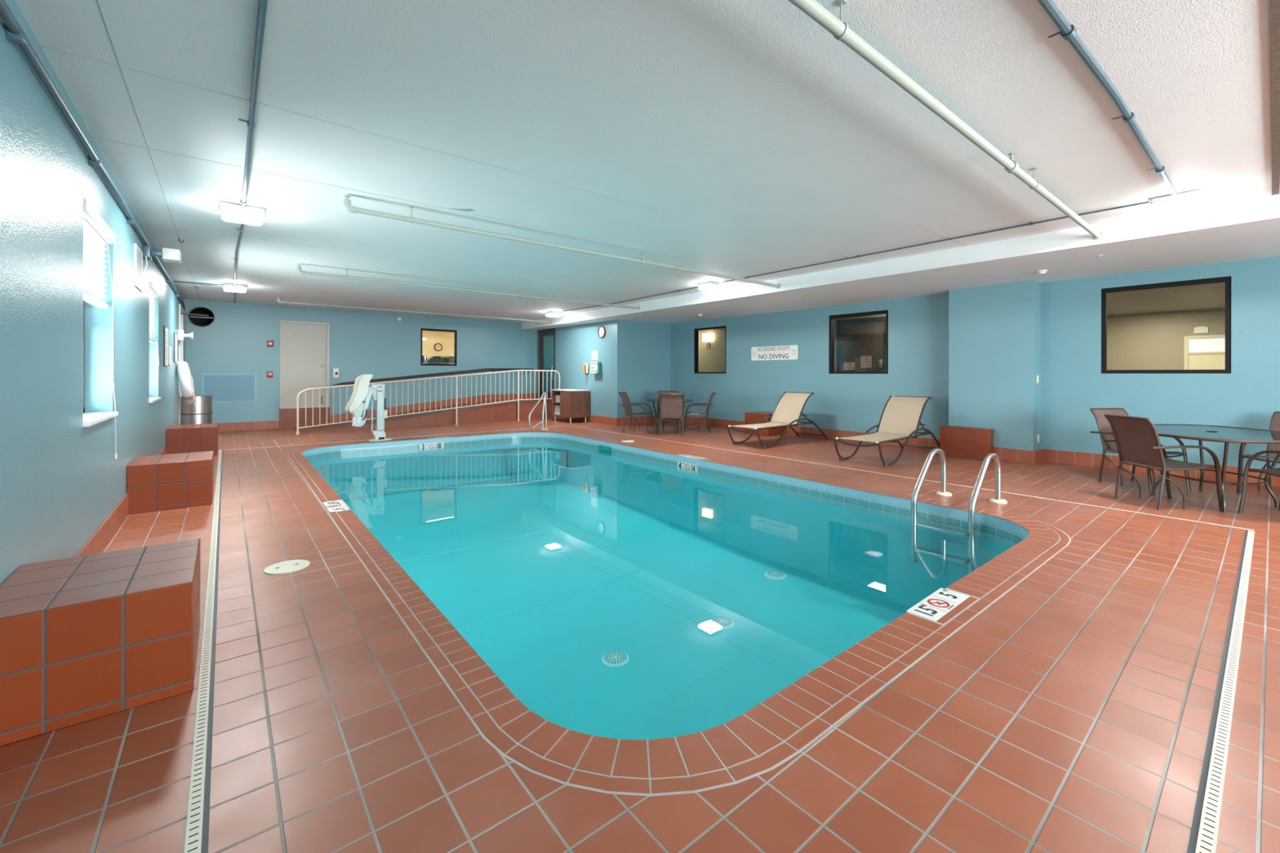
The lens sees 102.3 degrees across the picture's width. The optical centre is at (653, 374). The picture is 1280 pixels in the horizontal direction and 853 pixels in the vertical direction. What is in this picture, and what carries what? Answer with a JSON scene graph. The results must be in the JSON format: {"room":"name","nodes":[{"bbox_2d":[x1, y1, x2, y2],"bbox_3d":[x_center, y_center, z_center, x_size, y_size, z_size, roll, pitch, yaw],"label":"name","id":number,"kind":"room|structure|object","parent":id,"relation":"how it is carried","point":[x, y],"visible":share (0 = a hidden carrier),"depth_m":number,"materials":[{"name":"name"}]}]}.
{"room":"indoor swimming pool","nodes":[
{"label":"indoor swimming pool","id":0,"kind":"room"},
{"bbox_2d":[0,0,183,585],"bbox_3d":[-4.017,-0.156,3.586,0.220,2.857,19.250,0,0,-40],"label":"wall","id":1,"kind":"structure","parent":0,"point":[61,478],"depth_m":2.75,"materials":[{"name":"blue paint"}]},
{"bbox_2d":[0,0,185,361],"bbox_3d":[-3.748,-0.186,3.477,0.054,2.519,18.699,0,0,-40],"label":"conduit","id":2,"kind":"object","parent":1,"relation":"attached to","point":[14,33],"visible":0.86,"depth_m":2.70,"materials":[{"name":"grey metal"}]},
{"bbox_2d":[83,290,118,426],"bbox_3d":[-4.007,-0.390,3.614,0.230,1.445,1.120,0,0,-40],"label":"window","id":3,"kind":"structure","parent":1,"relation":"in","point":[90,419],"depth_m":3.87,"materials":[{"name":"white metal"}]},
{"bbox_2d":[83,198,116,458],"bbox_3d":[-3.972,-0.217,3.639,0.137,1.780,1.095,0,0,-40],"label":"window blind","id":4,"kind":"object","parent":3,"relation":"attached to","point":[97,233],"visible":0.69,"depth_m":3.70,"materials":[{"name":"white plastic"}]},
{"bbox_2d":[75,445,167,556],"bbox_3d":[-3.434,1.179,3.064,0.014,0.190,17.700,0,0,-40],"label":"baseboard","id":5,"kind":"structure","parent":1,"relation":"attached to","point":[99,540],"depth_m":3.83,"materials":[{"name":"tile"}]},
{"bbox_2d":[134,243,142,292],"bbox_3d":[-5.251,-1.077,5.257,0.012,0.415,0.520,0,0,-40],"label":"air vent","id":6,"kind":"object","parent":1,"relation":"in","point":[138,253],"visible":1,"depth_m":5.23,"materials":[{"name":"white"}]},
{"bbox_2d":[149,280,159,367],"bbox_3d":[-6.291,-0.590,6.425,0.125,1.012,1.065,0,0,-40],"label":"window blind","id":7,"kind":"object","parent":1,"relation":"attached to","point":[154,292],"visible":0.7,"depth_m":6.55,"materials":[{"name":"white"}]},
{"bbox_2d":[142,244,181,272],"bbox_3d":[-5.407,-1.234,5.670,0.300,0.312,0.326,0,0,-40],"label":"emergency light","id":8,"kind":"object","parent":1,"relation":"attached to","point":[168,255],"visible":0.98,"depth_m":5.65,"materials":[{"name":"white plastic"}]},
{"bbox_2d":[163,325,168,366],"bbox_3d":[-7.211,-0.405,7.621,0.019,0.585,0.500,0,0,-40],"label":"wall sign","id":9,"kind":"object","parent":1,"relation":"attached to","point":[165,328],"visible":1,"depth_m":7.46,"materials":[{"name":"white plastic"}]},
{"bbox_2d":[173,332,177,362],"bbox_3d":[-8.425,-0.463,9.083,0.019,0.515,0.500,0,0,-40],"label":"wall sign","id":10,"kind":"object","parent":1,"relation":"attached to","point":[175,333],"visible":1,"depth_m":8.91,"materials":[{"name":"white plastic"}]},
{"bbox_2d":[178,303,183,425],"bbox_3d":[-9.435,-0.042,10.207,0.140,2.610,0.940,0,0,-40],"label":"door","id":11,"kind":"structure","parent":1,"relation":"in","point":[180,308],"depth_m":9.93,"materials":[{"name":"white plastic"}]},
{"bbox_2d":[177,329,193,341],"bbox_3d":[-8.880,-0.736,9.782,0.210,0.200,0.200,0,0,-40],"label":"emergency light","id":12,"kind":"object","parent":1,"relation":"attached to","point":[181,335],"depth_m":9.69,"materials":[{"name":"white plastic"}]},
{"bbox_2d":[176,360,195,410],"bbox_3d":[-8.641,0.237,9.530,0.259,0.955,1.010,0,0,-40],"label":"life ring","id":13,"kind":"object","parent":1,"relation":"hanging from","point":[185,380],"visible":1,"depth_m":9.22,"materials":[{"name":"white plastic"}]},
{"bbox_2d":[39,0,966,300],"bbox_3d":[-2.763,-1.581,8.264,7.680,0.002,13.250,0,0,-40],"label":"trim","id":14,"kind":"structure","parent":1,"relation":"attached to","point":[119,65],"depth_m":3.66,"materials":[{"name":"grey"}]},
{"bbox_2d":[183,298,537,423],"bbox_3d":[-6.873,-0.160,13.594,8.610,2.857,0.200,0,0,-40],"label":"wall","id":15,"kind":"structure","parent":0,"point":[380,345],"depth_m":12.99,"materials":[{"name":"blue paint"}]},
{"bbox_2d":[187,306,215,327],"bbox_3d":[-10.011,-1.235,11.435,0.448,0.448,0.912,0,0,-40],"label":"duct","id":16,"kind":"object","parent":15,"relation":"attached to","point":[196,320],"visible":0.91,"depth_m":11.70,"materials":[{"name":"black"}]},
{"bbox_2d":[201,373,256,403],"bbox_3d":[-9.367,0.310,11.387,0.935,0.637,0.012,0,0,-40],"label":"air vent","id":17,"kind":"object","parent":15,"relation":"in","point":[224,388],"visible":0.88,"depth_m":11.39,"materials":[{"name":"blue metal"}]},
{"bbox_2d":[217,420,279,431],"bbox_3d":[-9.318,1.168,11.428,1.645,0.190,0.014,0,0,-40],"label":"baseboard","id":18,"kind":"structure","parent":15,"relation":"attached to","point":[255,425],"depth_m":11.58,"materials":[{"name":"tile"}]},
{"bbox_2d":[280,320,329,408],"bbox_3d":[-8.319,-0.218,12.304,0.977,2.066,0.178,0,0,-40],"label":"door","id":19,"kind":"structure","parent":15,"relation":"in","point":[304,345],"depth_m":12.28,"materials":[{"name":"beige paint"}]},
{"bbox_2d":[332,368,339,377],"bbox_3d":[-7.788,-0.026,12.635,0.138,0.255,0.105,0,0,-40],"label":"dispenser","id":20,"kind":"object","parent":15,"relation":"attached to","point":[335,371],"visible":1,"depth_m":12.60,"materials":[{"name":"white plastic"}]},
{"bbox_2d":[334,368,533,384],"bbox_3d":[-5.776,0.060,14.306,5.311,0.480,0.108,0,0,-40],"label":"handrail","id":21,"kind":"object","parent":15,"relation":"attached to","point":[482,369],"visible":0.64,"depth_m":14.20,"materials":[{"name":"red wood"}]},
{"bbox_2d":[420,328,457,365],"bbox_3d":[-5.954,-0.739,14.287,0.966,1.007,0.068,0,0,-40],"label":"window","id":22,"kind":"structure","parent":15,"relation":"in","point":[421,329],"depth_m":14.26,"materials":[{"name":"black"}]},
{"bbox_2d":[422,330,454,359],"bbox_3d":[-5.925,-0.455,16.688,6.400,2.450,3.350,0,0,-40],"label":"wall","id":23,"kind":"structure","parent":0,"point":[429,338],"depth_m":17.56,"materials":[{"name":"brown"}]},
{"bbox_2d":[543,335,554,391],"bbox_3d":[-1.577,-0.043,15.223,1.720,2.643,4.260,0,0,-40],"label":"wall","id":24,"kind":"structure","parent":0,"point":[548,341],"depth_m":16.41,"materials":[{"name":"blue paint"}]},
{"bbox_2d":[536,320,613,417],"bbox_3d":[-2.265,-0.044,14.587,0.150,2.643,4.160,0,0,-40],"label":"wall","id":25,"kind":"structure","parent":0,"point":[575,344],"depth_m":13.82,"materials":[{"name":"blue paint"}]},
{"bbox_2d":[537,328,555,399],"bbox_3d":[-3.209,-0.291,15.668,0.163,2.153,1.070,0,0,-40],"label":"door","id":26,"kind":"structure","parent":25,"relation":"in","point":[541,333],"depth_m":15.94,"materials":[{"name":"brown metal"}]},
{"bbox_2d":[590,361,600,373],"bbox_3d":[-1.504,-0.167,13.444,0.137,0.310,0.330,0,0,-40],"label":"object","id":27,"kind":"object","parent":25,"relation":"attached to","point":[595,366],"visible":1,"depth_m":13.34,"materials":[{"name":"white plastic"}]},
{"bbox_2d":[597,325,605,337],"bbox_3d":[-1.335,-1.091,13.317,0.045,0.316,0.316,0,0,-40],"label":"wall clock","id":28,"kind":"object","parent":25,"relation":"attached to","point":[602,330],"visible":1,"depth_m":13.30,"materials":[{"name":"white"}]},
{"bbox_2d":[0,417,1279,852],"bbox_3d":[-0.062,1.281,6.741,10.340,0.001,19.450,0,0,-40],"label":"floor","id":29,"kind":"structure","parent":0,"point":[1073,713],"depth_m":1.88,"materials":[{"name":"tile"}]},
{"bbox_2d":[0,537,199,746],"bbox_3d":[-2.311,1.056,2.164,0.591,0.440,0.720,0,0,-40],"label":"tiled bench","id":30,"kind":"object","parent":29,"relation":"on","point":[86,637],"visible":1,"depth_m":1.95,"materials":[{"name":"tile"}]},
{"bbox_2d":[126,450,213,514],"bbox_3d":[-4.763,1.052,5.119,0.591,0.440,0.720,0,0,-40],"label":"tiled bench","id":31,"kind":"object","parent":29,"relation":"on","point":[157,482],"visible":0.92,"depth_m":4.86,"materials":[{"name":"tile"}]},
{"bbox_2d":[165,423,217,454],"bbox_3d":[-7.325,1.047,8.204,0.591,0.440,0.740,0,0,-40],"label":"tiled bench","id":32,"kind":"object","parent":29,"relation":"on","point":[184,438],"visible":0.86,"depth_m":7.94,"materials":[{"name":"tile"}]},
{"bbox_2d":[180,395,213,425],"bbox_3d":[-9.390,0.854,10.596,0.504,0.818,0.504,0,0,-40],"label":"trash can","id":33,"kind":"object","parent":29,"relation":"on","point":[203,412],"visible":0.63,"depth_m":10.43,"materials":[{"name":"silver metal"}]},
{"bbox_2d":[184,449,222,852],"bbox_3d":[-3.816,1.272,4.502,0.049,0.008,10.600,0,0,-40],"label":"drain","id":34,"kind":"object","parent":29,"relation":"on","point":[193,840],"visible":1,"depth_m":1.92,"materials":[{"name":"white plastic"}]},
{"bbox_2d":[263,560,310,574],"bbox_3d":[-2.417,1.271,3.402,0.250,0.009,0.250,0,0,-40],"label":"lid","id":35,"kind":"object","parent":29,"relation":"on","point":[286,566],"visible":1,"depth_m":3.39,"materials":[{"name":"white plastic"}]},
{"bbox_2d":[279,407,329,428],"bbox_3d":[-8.291,1.034,12.269,1.009,0.462,0.029,0,0,-40],"label":"tiled step","id":36,"kind":"structure","parent":29,"relation":"on","point":[287,416],"depth_m":12.22,"materials":[{"name":"tile"}]},
{"bbox_2d":[345,373,391,441],"bbox_3d":[-5.390,0.634,9.792,0.743,1.268,0.488,0,0,-40],"label":"lift","id":37,"kind":"object","parent":29,"relation":"on","point":[357,405],"visible":1,"depth_m":9.78,"materials":[{"name":"white plastic"}]},
{"bbox_2d":[350,401,364,417],"bbox_3d":[-5.556,0.656,9.659,0.181,0.295,0.340,0,0,-40],"label":"seat cushion","id":38,"kind":"object","parent":37,"relation":"on","point":[358,412],"depth_m":9.55,"materials":[{"name":"white plastic"}]},
{"bbox_2d":[371,429,385,439],"bbox_3d":[-5.274,1.161,9.894,0.217,0.180,0.140,0,0,-40],"label":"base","id":39,"kind":"object","parent":37,"relation":"attached to","point":[379,434],"depth_m":9.85,"materials":[{"name":"white"}]},
{"bbox_2d":[292,393,561,434],"bbox_3d":[-5.573,0.933,13.518,6.298,0.675,1.579,0,0,-40],"label":"ramp","id":40,"kind":"object","parent":29,"relation":"on","point":[502,411],"visible":0.74,"depth_m":13.48,"materials":[{"name":"tile"}]},
{"bbox_2d":[296,369,559,434],"bbox_3d":[-5.092,0.574,12.825,6.271,1.396,0.090,0,0,-40],"label":"guard rail","id":41,"kind":"object","parent":29,"relation":"on","point":[513,371],"visible":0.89,"depth_m":12.62,"materials":[{"name":"white metal"}]},
{"bbox_2d":[528,391,547,430],"bbox_3d":[-2.624,0.841,11.756,0.486,0.873,0.170,0,0,-40],"label":"grab rail","id":42,"kind":"object","parent":29,"relation":"on","point":[544,406],"visible":1,"depth_m":11.81,"materials":[{"name":"silver metal"}]},
{"bbox_2d":[551,389,590,422],"bbox_3d":[-2.242,0.847,13.918,0.617,0.860,0.984,0,0,-40],"label":"base cabinet","id":43,"kind":"object","parent":29,"relation":"on","point":[574,403],"visible":1,"depth_m":13.59,"materials":[{"name":"brown wood"}]},
{"bbox_2d":[551,389,590,391],"bbox_3d":[-2.242,0.432,13.918,0.617,0.030,0.984,0,0,-40],"label":"countertop","id":44,"kind":"structure","parent":43,"relation":"on","point":[551,389],"depth_m":13.75,"materials":[{"name":"white plastic"}]},
{"bbox_2d":[617,391,653,433],"bbox_3d":[-0.380,0.843,11.511,0.699,0.879,0.544,0,0,14],"label":"patio chair","id":45,"kind":"object","parent":29,"relation":"on","point":[627,405],"visible":1,"depth_m":11.50,"materials":[{"name":"brown"}]},
{"bbox_2d":[657,391,680,430],"bbox_3d":[0.356,0.844,12.172,0.544,0.879,0.699,0,0,0],"label":"patio chair","id":46,"kind":"object","parent":29,"relation":"on","point":[660,393],"visible":0.35,"depth_m":12.42,"materials":[{"name":"brown"}]},
{"bbox_2d":[645,398,693,433],"bbox_3d":[0.355,0.926,11.499,1.070,0.714,1.070,0,0,-40],"label":"patio table","id":47,"kind":"object","parent":29,"relation":"on","point":[658,400],"visible":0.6,"depth_m":11.36,"materials":[{"name":"brown"}]},
{"bbox_2d":[657,393,685,435],"bbox_3d":[0.381,0.844,10.953,0.544,0.879,0.699,0,0,-2],"label":"patio chair","id":48,"kind":"object","parent":29,"relation":"on","point":[671,406],"visible":1,"depth_m":10.73,"materials":[{"name":"brown fabric"}]},
{"bbox_2d":[287,431,1071,796],"bbox_3d":[-1.302,1.802,6.622,5.163,1.051,9.902,0,0,-40],"label":"swimming pool","id":49,"kind":"object","parent":29,"relation":"in","point":[607,616],"visible":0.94,"depth_m":5.08,"materials":[{"name":"liquid"}]},
{"bbox_2d":[322,500,348,512],"bbox_3d":[-3.074,1.274,4.975,0.150,0.006,0.470,0,0,-40],"label":"depth marker","id":50,"kind":"object","parent":49,"relation":"on","point":[336,505],"visible":1,"depth_m":4.96,"materials":[{"name":"white tile"}]},
{"bbox_2d":[419,441,444,451],"bbox_3d":[-4.363,1.425,10.152,0.458,0.144,0.010,0,0,-38],"label":"depth marker","id":51,"kind":"object","parent":49,"relation":"attached to","point":[433,446],"visible":1,"depth_m":10.14,"materials":[{"name":"white tile"}]},
{"bbox_2d":[677,460,697,474],"bbox_3d":[0.524,1.434,7.924,0.010,0.144,0.458,0,0,-38],"label":"depth marker","id":52,"kind":"object","parent":49,"relation":"attached to","point":[682,466],"visible":1,"depth_m":7.91,"materials":[{"name":"white tile"}]},
{"bbox_2d":[906,587,968,621],"bbox_3d":[1.596,1.283,2.880,0.472,0.006,0.158,0,0,-40],"label":"depth marker","id":53,"kind":"object","parent":49,"relation":"on","point":[938,604],"visible":1,"depth_m":2.87,"materials":[{"name":"white tile"}]},
{"bbox_2d":[683,391,715,432],"bbox_3d":[1.038,0.846,11.610,0.699,0.879,0.544,0,0,1],"label":"patio chair","id":54,"kind":"object","parent":29,"relation":"on","point":[708,404],"visible":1,"depth_m":11.45,"materials":[{"name":"brown"}]},
{"bbox_2d":[232,425,1254,530],"bbox_3d":[-1.090,1.277,6.431,6.542,0.002,11.085,0,0,-40],"label":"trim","id":55,"kind":"structure","parent":29,"relation":"on","point":[566,425],"depth_m":6.23,"materials":[{"name":"tile"}]},
{"bbox_2d":[744,411,786,435],"bbox_3d":[2.422,1.058,11.098,0.629,0.455,0.640,0,0,-40],"label":"tiled bench","id":56,"kind":"object","parent":29,"relation":"on","point":[757,416],"visible":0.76,"depth_m":10.89,"materials":[{"name":"tile"}]},
{"bbox_2d":[727,391,828,448],"bbox_3d":[2.407,0.828,9.791,2.207,0.942,0.714,0,0,-40],"label":"lounge chair","id":57,"kind":"object","parent":29,"relation":"on","point":[788,411],"visible":1,"depth_m":9.87,"materials":[{"name":"beige fabric"}]},
{"bbox_2d":[833,395,939,466],"bbox_3d":[3.724,0.830,8.025,2.207,0.942,0.714,0,0,-40],"label":"lounge chair","id":58,"kind":"object","parent":29,"relation":"on","point":[901,415],"visible":0.97,"depth_m":8.10,"materials":[{"name":"beige fabric"}]},
{"bbox_2d":[911,448,1007,573],"bbox_3d":[3.033,1.306,5.132,0.902,1.061,0.630,0,0,-40],"label":"pool ladder","id":59,"kind":"object","parent":29,"relation":"attached to","point":[971,534],"visible":1,"depth_m":5.00,"materials":[{"name":"silver metal"}]},
{"bbox_2d":[939,425,993,460],"bbox_3d":[4.857,1.058,7.998,0.164,0.465,0.700,0,0,-40],"label":"tiled bench","id":60,"kind":"object","parent":29,"relation":"on","point":[971,442],"visible":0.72,"depth_m":7.92,"materials":[{"name":"tile"}]},
{"bbox_2d":[1089,408,1191,493],"bbox_3d":[5.603,0.854,5.967,0.544,0.879,0.699,0,0,-10],"label":"patio chair","id":61,"kind":"object","parent":29,"relation":"on","point":[1105,431],"visible":0.5,"depth_m":6.12,"materials":[{"name":"brown"}]},
{"bbox_2d":[1104,413,1222,511],"bbox_3d":[5.035,0.852,5.118,0.699,0.879,0.544,0,0,1],"label":"patio chair","id":62,"kind":"object","parent":29,"relation":"on","point":[1137,441],"visible":1,"depth_m":5.06,"materials":[{"name":"brown"}]},
{"bbox_2d":[1151,423,1279,512],"bbox_3d":[5.683,0.935,5.239,1.792,0.714,1.244,0,0,-40],"label":"patio table","id":63,"kind":"object","parent":29,"relation":"on","point":[1226,434],"visible":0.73,"depth_m":5.04,"materials":[{"name":"brown"}]},
{"bbox_2d":[1186,530,1254,852],"bbox_3d":[2.639,1.284,2.352,5.870,0.008,0.049,0,0,-40],"label":"drain","id":64,"kind":"object","parent":29,"relation":"on","point":[1208,829],"visible":1,"depth_m":1.85,"materials":[{"name":"white plastic"}]},
{"bbox_2d":[1236,411,1279,493],"bbox_3d":[6.739,0.856,5.445,0.699,0.879,0.544,0,0,-20],"label":"patio chair","id":65,"kind":"object","parent":29,"relation":"on","point":[1275,420],"visible":0.62,"depth_m":5.65,"materials":[{"name":"brown metal"}]},
{"bbox_2d":[1238,450,1279,513],"bbox_3d":[5.763,0.854,4.497,0.544,0.879,0.699,0,0,-12],"label":"patio chair","id":66,"kind":"object","parent":29,"relation":"on","point":[1274,472],"visible":1,"depth_m":4.72,"materials":[{"name":"brown metal"}]},
{"bbox_2d":[613,319,670,417],"bbox_3d":[-0.204,-0.041,13.497,1.930,2.643,0.150,0,0,-40],"label":"wall","id":67,"kind":"structure","parent":0,"point":[642,349],"depth_m":13.29,"materials":[{"name":"blue paint"}]},
{"bbox_2d":[14,0,1279,322],"bbox_3d":[-0.996,-1.653,5.962,7.900,0.150,19.450,0,0,-40],"label":"ceiling","id":68,"kind":"structure","parent":0,"point":[759,140],"depth_m":3.28,"materials":[{"name":"paint"}]},
{"bbox_2d":[222,282,247,292],"bbox_3d":[-7.438,-1.535,9.159,0.330,0.108,0.330,0,0,-40],"label":"ceiling light","id":69,"kind":"object","parent":68,"relation":"attached to","point":[227,286],"visible":1,"depth_m":9.06,"materials":[{"name":"white"}]},
{"bbox_2d":[223,286,246,292],"bbox_3d":[-7.438,-1.504,9.159,0.310,0.048,0.310,0,0,-40],"label":"diffuser","id":70,"kind":"object","parent":69,"relation":"attached to","point":[237,289],"depth_m":9.08,"materials":[{"name":"white"}]},
{"bbox_2d":[231,223,244,284],"bbox_3d":[-5.703,-1.571,7.032,0.089,0.032,5.190,0,0,-40],"label":"conduit","id":71,"kind":"object","parent":68,"relation":"attached to","point":[241,229],"visible":0.91,"depth_m":6.44,"materials":[{"name":"metal"}]},
{"bbox_2d":[219,201,265,226],"bbox_3d":[-3.934,-1.529,4.933,0.330,0.108,0.330,0,0,-40],"label":"ceiling light","id":72,"kind":"object","parent":68,"relation":"attached to","point":[232,212],"visible":1,"depth_m":4.85,"materials":[{"name":"white plastic"}]},
{"bbox_2d":[221,208,263,226],"bbox_3d":[-3.934,-1.498,4.933,0.310,0.048,0.310,0,0,-40],"label":"diffuser","id":73,"kind":"object","parent":72,"relation":"attached to","point":[248,216],"depth_m":4.87,"materials":[{"name":"white plastic"}]},
{"bbox_2d":[235,0,267,207],"bbox_3d":[-0.547,-1.562,0.817,0.087,0.042,10.360,0,0,-40],"label":"conduit","id":74,"kind":"object","parent":68,"relation":"attached to","point":[262,8],"visible":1,"depth_m":2.79,"materials":[{"name":"grey metal"}]},
{"bbox_2d":[276,296,551,323],"bbox_3d":[-5.232,-1.506,12.395,6.197,0.160,0.070,0,0,-40],"label":"pipe","id":75,"kind":"object","parent":68,"relation":"hanging from","point":[278,300],"visible":1,"depth_m":11.87,"materials":[{"name":"white metal"}]},
{"bbox_2d":[296,264,639,310],"bbox_3d":[-2.707,-1.500,9.344,6.209,0.163,0.077,0,0,-40],"label":"pipe","id":76,"kind":"object","parent":68,"relation":"hanging from","point":[299,268],"visible":1,"depth_m":8.66,"materials":[{"name":"white metal"}]},
{"bbox_2d":[545,311,562,317],"bbox_3d":[-2.531,-1.525,13.103,0.330,0.108,0.330,0,0,-40],"label":"ceiling light","id":77,"kind":"object","parent":68,"relation":"attached to","point":[551,313],"visible":1,"depth_m":12.99,"materials":[{"name":"white"}]},
{"bbox_2d":[545,313,561,317],"bbox_3d":[-2.531,-1.495,13.103,0.310,0.048,0.310,0,0,-40],"label":"diffuser","id":78,"kind":"object","parent":77,"relation":"attached to","point":[555,315],"depth_m":13.02,"materials":[{"name":"white"}]},
{"bbox_2d":[342,195,780,288],"bbox_3d":[-0.327,-1.495,6.485,6.199,0.163,0.077,0,0,-40],"label":"pipe","id":79,"kind":"object","parent":68,"relation":"hanging from","point":[347,202],"visible":1,"depth_m":5.56,"materials":[{"name":"white metal"}]},
{"bbox_2d":[557,286,697,312],"bbox_3d":[-0.704,-1.561,11.086,0.152,0.026,5.121,0,0,-40],"label":"conduit","id":80,"kind":"object","parent":68,"relation":"attached to","point":[696,286],"visible":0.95,"depth_m":10.68,"materials":[{"name":"metal"}]},
{"bbox_2d":[697,281,724,291],"bbox_3d":[0.996,-1.519,8.948,0.330,0.108,0.330,0,0,-40],"label":"ceiling light","id":81,"kind":"object","parent":68,"relation":"attached to","point":[709,286],"visible":1,"depth_m":8.85,"materials":[{"name":"white"}]},
{"bbox_2d":[698,285,722,291],"bbox_3d":[0.996,-1.488,8.948,0.310,0.048,0.310,0,0,-40],"label":"diffuser","id":82,"kind":"object","parent":81,"relation":"attached to","point":[708,288],"depth_m":8.89,"materials":[{"name":"white"}]},
{"bbox_2d":[716,200,1149,283],"bbox_3d":[2.765,-1.555,6.713,0.063,0.026,5.361,0,0,-39],"label":"conduit","id":83,"kind":"object","parent":68,"relation":"attached to","point":[1148,202],"visible":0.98,"depth_m":5.79,"materials":[{"name":"grey metal"}]},
{"bbox_2d":[788,0,1103,239],"bbox_3d":[1.846,-1.489,3.051,7.243,0.168,0.086,0,0,-40],"label":"pipe","id":84,"kind":"object","parent":68,"relation":"hanging from","point":[841,31],"visible":1,"depth_m":2.62,"materials":[{"name":"white metal"}]},
{"bbox_2d":[1037,0,1177,196],"bbox_3d":[2.422,-1.556,2.801,5.302,0.052,0.120,0,0,-38],"label":"conduit","id":85,"kind":"object","parent":68,"relation":"attached to","point":[1068,32],"visible":1,"depth_m":2.68,"materials":[{"name":"grey metal"}]},
{"bbox_2d":[1150,188,1207,216],"bbox_3d":[4.651,-1.512,4.561,0.330,0.108,0.330,0,0,-40],"label":"ceiling light","id":86,"kind":"object","parent":68,"relation":"attached to","point":[1193,200],"visible":0.99,"depth_m":4.49,"materials":[{"name":"white plastic"}]},
{"bbox_2d":[1151,196,1205,216],"bbox_3d":[4.651,-1.482,4.561,0.310,0.048,0.310,0,0,-40],"label":"diffuser","id":87,"kind":"object","parent":86,"relation":"attached to","point":[1178,204],"depth_m":4.50,"materials":[{"name":"white plastic"}]},
{"bbox_2d":[1270,0,1279,195],"bbox_3d":[3.929,-1.563,3.248,3.790,0.012,0.042,0,0,-40],"label":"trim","id":88,"kind":"structure","parent":68,"relation":"attached to","point":[1274,4],"depth_m":2.84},
{"bbox_2d":[698,314,885,372],"bbox_3d":[2.762,-0.035,12.431,1.270,2.643,8.600,0,0,-40],"label":"wall","id":89,"kind":"structure","parent":0,"point":[713,359],"depth_m":14.46,"materials":[{"name":"beige paint"}]},
{"bbox_2d":[702,333,713,348],"bbox_3d":[1.559,-0.937,14.615,0.148,0.438,0.340,0,0,-40],"label":"wall sconce","id":90,"kind":"object","parent":89,"relation":"attached to","point":[706,337],"visible":1,"depth_m":14.54,"materials":[{"name":"beige"}]},
{"bbox_2d":[521,192,1279,330],"bbox_3d":[5.356,-1.532,11.235,8.610,0.367,19.450,0,0,-40],"label":"ceiling","id":91,"kind":"structure","parent":0,"point":[1245,228],"depth_m":6.76,"materials":[{"name":"paint"}]},
{"bbox_2d":[670,256,1279,469],"bbox_3d":[5.233,-0.031,8.335,0.160,2.643,14.740,0,0,-40],"label":"wall","id":92,"kind":"structure","parent":0,"point":[1073,383],"depth_m":7.49,"materials":[{"name":"blue paint"}]},
{"bbox_2d":[693,325,726,373],"bbox_3d":[1.455,-0.591,12.872,0.118,1.148,1.108,0,0,-40],"label":"window","id":93,"kind":"structure","parent":92,"relation":"in","point":[696,331],"depth_m":13.24,"materials":[{"name":"black"}]},
{"bbox_2d":[751,345,797,360],"bbox_3d":[2.644,-0.464,11.322,0.006,0.305,1.245,0,0,-40],"label":"sign","id":94,"kind":"object","parent":92,"relation":"attached to","point":[783,352],"visible":1,"depth_m":11.29,"materials":[{"name":"white plastic"}]},
{"bbox_2d":[829,310,888,373],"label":"window","id":95,"kind":"structure","parent":92,"relation":"in","point":[832,317],"depth_m":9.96,"materials":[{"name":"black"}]},
{"bbox_2d":[843,362,854,369],"bbox_3d":[3.815,-0.157,10.036,0.004,0.150,0.230,0,0,-40],"label":"window sticker","id":96,"kind":"object","parent":95,"relation":"attached to","point":[846,366],"visible":1,"depth_m":10.04,"materials":[{"name":"beige"}]},
{"bbox_2d":[860,355,871,368],"bbox_3d":[4.037,-0.236,9.769,0.004,0.230,0.215,0,0,-40],"label":"window sticker","id":97,"kind":"object","parent":95,"relation":"attached to","point":[865,361],"visible":1,"depth_m":9.77,"materials":[{"name":"beige"}]},
{"bbox_2d":[561,414,1279,487],"bbox_3d":[3.611,1.193,8.764,1.784,0.190,17.470,0,0,-40],"label":"baseboard","id":98,"kind":"structure","parent":92,"relation":"attached to","point":[1072,458],"depth_m":7.56,"materials":[{"name":"tile"}]},
{"bbox_2d":[1101,275,1231,373],"bbox_3d":[6.576,-0.592,6.657,0.058,1.168,1.191,0,0,-40],"label":"window","id":99,"kind":"structure","parent":92,"relation":"in","point":[1227,280],"depth_m":6.58,"materials":[{"name":"black metal"}]},
{"bbox_2d":[948,280,1040,450],"bbox_3d":[5.235,-0.031,7.940,0.340,2.643,1.130,0,0,-40],"label":"wall pillar","id":100,"kind":"structure","parent":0,"point":[994,331],"depth_m":7.74,"materials":[{"name":"blue paint"}]},
{"bbox_2d":[1106,307,1225,369],"bbox_3d":[8.831,-0.024,8.956,6.170,2.643,4.500,0,0,-40],"label":"wall","id":101,"kind":"structure","parent":0,"point":[1148,340],"depth_m":11.17,"materials":[{"name":"beige paint"}]},
{"bbox_2d":[1194,326,1208,333],"bbox_3d":[11.306,-0.915,10.633,0.018,0.135,0.200,0,0,-40],"label":"plaque","id":102,"kind":"object","parent":101,"relation":"attached to","point":[1197,329],"visible":1,"depth_m":10.62,"materials":[{"name":"white plastic"}]},
{"bbox_2d":[1183,334,1225,369],"bbox_3d":[11.463,0.253,10.427,0.040,2.100,1.000,0,0,-40],"label":"glazed door","id":103,"kind":"structure","parent":101,"relation":"in","point":[1201,352],"depth_m":10.58,"materials":[{"name":"beige paint"}]},
{"bbox_3d":[-5.896,0.820,16.649,6.200,0.100,3.250,0,0,-40],"label":"floor","id":104,"kind":"structure","parent":0,"visible":0},
{"bbox_2d":[422,355,453,364],"bbox_3d":[-6.726,0.079,15.770,1.209,1.220,2.141,0,0,-40],"label":"treadmill","id":105,"kind":"object","parent":104,"relation":"on","point":[433,359],"visible":0.48,"depth_m":14.94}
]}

